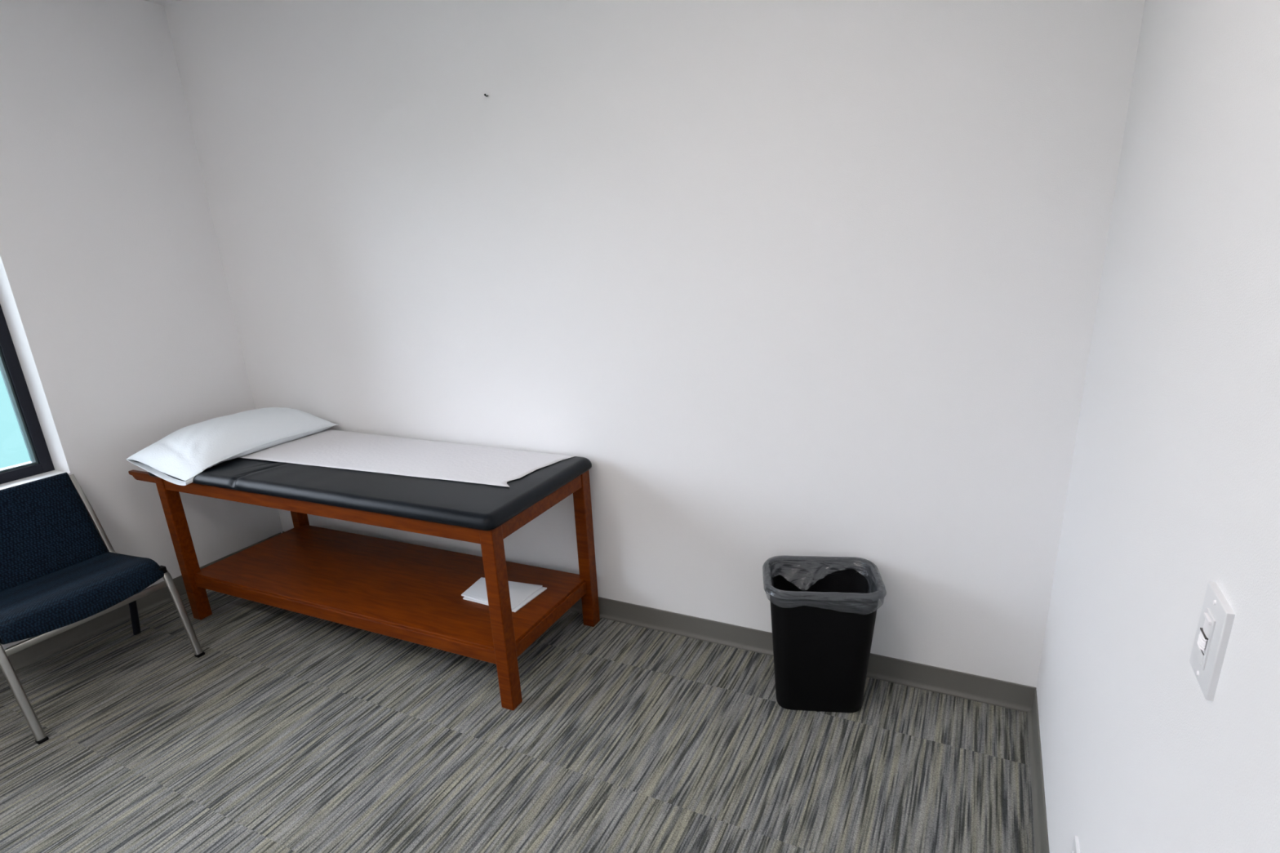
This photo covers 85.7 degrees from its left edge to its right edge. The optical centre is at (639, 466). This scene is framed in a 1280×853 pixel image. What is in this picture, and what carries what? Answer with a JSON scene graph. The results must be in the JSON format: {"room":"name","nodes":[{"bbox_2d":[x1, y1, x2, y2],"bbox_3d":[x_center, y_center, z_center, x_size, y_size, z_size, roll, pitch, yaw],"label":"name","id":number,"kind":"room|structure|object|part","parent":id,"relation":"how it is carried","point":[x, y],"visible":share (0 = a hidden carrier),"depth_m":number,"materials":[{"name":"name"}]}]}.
{"room":"examination room","nodes":[
{"label":"examination room","id":0,"kind":"room"},
{"bbox_2d":[0,0,283,648],"bbox_3d":[-3.074,-0.287,2.112,0.200,2.768,3.750,6,20,26],"label":"wall","id":1,"kind":"structure","parent":0,"point":[115,301],"depth_m":3.14,"materials":[{"name":"white paint"}]},
{"bbox_2d":[0,304,54,484],"bbox_3d":[-3.119,-0.420,2.135,0.072,1.489,1.829,6,20,26],"label":"window","id":2,"kind":"structure","parent":1,"relation":"in","point":[11,370],"depth_m":3.00,"materials":[{"name":"black metal"}]},
{"bbox_2d":[0,470,71,489],"bbox_3d":[-2.993,0.299,2.325,0.130,0.006,1.829,6,20,26],"label":"trim","id":3,"kind":"structure","parent":1,"relation":"attached to","point":[4,486],"depth_m":3.01,"materials":[{"name":"white paint"}]},
{"bbox_2d":[0,532,281,678],"bbox_3d":[-2.919,0.993,2.478,0.018,0.097,3.734,6,20,26],"label":"baseboard","id":4,"kind":"structure","parent":1,"relation":"attached to","point":[20,660],"depth_m":3.20,"materials":[{"name":"grey rubber"}]},
{"bbox_2d":[144,0,180,5],"bbox_3d":[-1.350,-1.449,0.802,4.192,0.100,3.990,6,20,26],"label":"ceiling","id":5,"kind":"structure","parent":0,"point":[163,2],"depth_m":3.17,"materials":[{"name":"white paint"}]},
{"bbox_2d":[0,589,1035,852],"bbox_3d":[-1.219,1.272,1.701,4.192,0.100,3.990,6,20,26],"label":"floor","id":6,"kind":"structure","parent":0,"point":[291,731],"depth_m":2.35,"materials":[{"name":"carpet"}]},
{"bbox_2d":[0,472,204,744],"bbox_3d":[-2.337,0.509,2.765,0.640,0.782,0.617,6,20,26],"label":"chair","id":7,"kind":"object","parent":6,"relation":"on","point":[60,571],"visible":1,"depth_m":2.82,"materials":[{"name":"blue fabric"}]},
{"bbox_3d":[-2.265,0.794,2.484,0.202,0.406,0.030,6,20,26],"label":"leg","id":8,"kind":"part","parent":7,"relation":"part of","materials":[{"name":"silver metal"}]},
{"bbox_3d":[-2.558,0.289,2.802,0.155,0.369,0.557,6,20,26],"label":"backrest","id":9,"kind":"part","parent":7,"relation":"part of","materials":[{"name":"blue fabric"}]},
{"bbox_3d":[-2.318,0.509,2.761,0.434,0.110,0.553,6,20,26],"label":"seat","id":10,"kind":"part","parent":7,"relation":"part of","materials":[{"name":"blue fabric"}]},
{"bbox_3d":[-2.134,0.580,2.685,0.016,0.027,0.561,6,20,26],"label":"rail","id":11,"kind":"part","parent":7,"relation":"part of","materials":[{"name":"silver metal"}]},
{"bbox_3d":[-2.299,0.594,3.122,0.116,0.392,0.030,6,20,26],"label":"leg","id":12,"kind":"part","parent":7,"relation":"part of","materials":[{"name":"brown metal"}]},
{"bbox_3d":[-2.007,0.618,2.978,0.202,0.406,0.030,6,20,26],"label":"leg","id":13,"kind":"part","parent":7,"relation":"part of","materials":[{"name":"silver metal"}]},
{"bbox_2d":[128,456,599,711],"bbox_3d":[-1.263,0.334,3.134,2.078,0.784,0.757,6,20,26],"label":"table","id":14,"kind":"object","parent":6,"relation":"on","point":[407,592],"visible":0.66,"depth_m":2.86,"materials":[{"name":"brown wood"}]},
{"bbox_3d":[-2.261,0.043,3.146,0.193,0.038,0.020,6,20,25],"label":"paper roll arm","id":15,"kind":"part","parent":14,"relation":"part of","materials":[{"name":"brown wood"}]},
{"bbox_3d":[-2.127,0.376,3.218,0.055,0.729,0.060,6,20,26],"label":"leg","id":16,"kind":"part","parent":14,"relation":"part of","materials":[{"name":"brown wood"}]},
{"bbox_2d":[125,407,338,485],"bbox_3d":[-1.940,-0.143,3.306,0.514,0.197,0.775,6,20,26],"label":"pillow","id":17,"kind":"object","parent":14,"relation":"on","point":[184,454],"visible":1,"depth_m":3.10,"materials":[{"name":"white fabric"}]},
{"bbox_3d":[-1.865,0.189,3.746,0.055,0.729,0.060,6,20,26],"label":"leg","id":18,"kind":"part","parent":14,"relation":"part of","materials":[{"name":"brown wood"}]},
{"bbox_3d":[-1.302,0.620,2.900,1.748,0.056,0.020,6,20,25],"label":"shelf rail","id":19,"kind":"part","parent":14,"relation":"part of","materials":[{"name":"brown wood"}]},
{"bbox_2d":[195,524,584,649],"bbox_3d":[-1.173,0.499,3.156,1.808,0.016,0.658,6,20,26],"label":"shelf","id":20,"kind":"object","parent":14,"relation":"attached to","point":[410,589],"depth_m":3.08,"materials":[{"name":"brown wood"}]},
{"bbox_2d":[237,429,573,487],"bbox_3d":[-1.146,-0.046,3.070,1.735,0.036,0.534,6,20,26],"label":"paper","id":21,"kind":"object","parent":14,"relation":"on","point":[331,448],"visible":0.83,"depth_m":2.98,"materials":[{"name":"white paper"}]},
{"bbox_3d":[-0.496,0.545,2.470,0.055,0.729,0.060,6,20,26],"label":"leg","id":22,"kind":"part","parent":14,"relation":"part of","materials":[{"name":"brown wood"}]},
{"bbox_2d":[462,586,546,612],"bbox_3d":[-0.578,0.536,2.921,0.298,0.007,0.215,6,20,26],"label":"folded cloth","id":23,"kind":"object","parent":14,"relation":"on","point":[541,589],"visible":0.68,"depth_m":2.86,"materials":[{"name":"white fabric"}]},
{"bbox_2d":[461,577,542,610],"bbox_3d":[-0.599,0.528,2.924,0.300,0.007,0.216,6,20,26],"label":"folded cloth","id":24,"kind":"object","parent":23,"relation":"on","point":[519,593],"visible":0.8,"depth_m":2.91,"materials":[{"name":"white fabric"}]},
{"bbox_3d":[-0.362,0.611,2.789,0.020,0.056,0.558,6,20,25],"label":"shelf rail","id":25,"kind":"part","parent":14,"relation":"part of","materials":[{"name":"brown wood"}]},
{"bbox_3d":[-0.234,0.358,2.998,0.055,0.729,0.060,6,20,26],"label":"leg","id":26,"kind":"part","parent":14,"relation":"part of","materials":[{"name":"brown wood"}]},
{"bbox_2d":[770,568,876,712],"bbox_3d":[0.645,0.610,2.481,0.392,0.496,0.289,0,19,9],"label":"trash can","id":27,"kind":"object","parent":6,"relation":"on","point":[821,655],"visible":0.8,"depth_m":2.39,"materials":[{"name":"black plastic"}]},
{"bbox_2d":[762,555,886,614],"bbox_3d":[0.641,0.520,2.451,0.404,0.313,0.300,0,18,8],"label":"liner","id":28,"kind":"object","parent":27,"relation":"in","point":[803,571],"visible":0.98,"depth_m":2.40,"materials":[{"name":"grey"}]},
{"bbox_2d":[164,0,1145,687],"bbox_3d":[-0.432,-0.671,2.888,4.192,2.768,0.120,6,20,26],"label":"wall","id":29,"kind":"structure","parent":0,"point":[789,277],"depth_m":2.49,"materials":[{"name":"white paint"}]},
{"bbox_2d":[282,531,1035,712],"bbox_3d":[-0.366,0.620,3.232,3.872,0.097,0.018,6,20,26],"label":"baseboard","id":30,"kind":"structure","parent":29,"relation":"attached to","point":[1019,697],"depth_m":2.63,"materials":[{"name":"grey rubber"}]},
{"bbox_2d":[1035,0,1279,852],"bbox_3d":[0.515,0.132,0.322,0.120,2.768,3.870,6,20,26],"label":"wall","id":31,"kind":"structure","parent":0,"point":[1174,486],"depth_m":1.04,"materials":[{"name":"white paint"}]},
{"bbox_2d":[1026,689,1049,852],"bbox_3d":[0.537,1.376,0.815,0.018,0.097,3.734,6,20,26],"label":"baseboard","id":32,"kind":"structure","parent":31,"relation":"attached to","point":[1039,812],"depth_m":2.05,"materials":[{"name":"grey rubber"}]},
{"bbox_2d":[1071,835,1079,852],"bbox_3d":[0.899,0.838,1.433,0.009,0.113,0.073,6,20,26],"label":"wall outlet","id":33,"kind":"object","parent":31,"relation":"attached to","point":[1075,848],"visible":1,"depth_m":1.43,"materials":[{"name":"white plastic"}]},
{"bbox_2d":[1189,581,1235,701],"bbox_3d":[0.669,0.203,0.814,0.014,0.113,0.081,6,20,26],"label":"light switch","id":34,"kind":"object","parent":31,"relation":"attached to","point":[1216,619],"visible":1,"depth_m":0.80,"materials":[{"name":"white plastic"}]}
]}

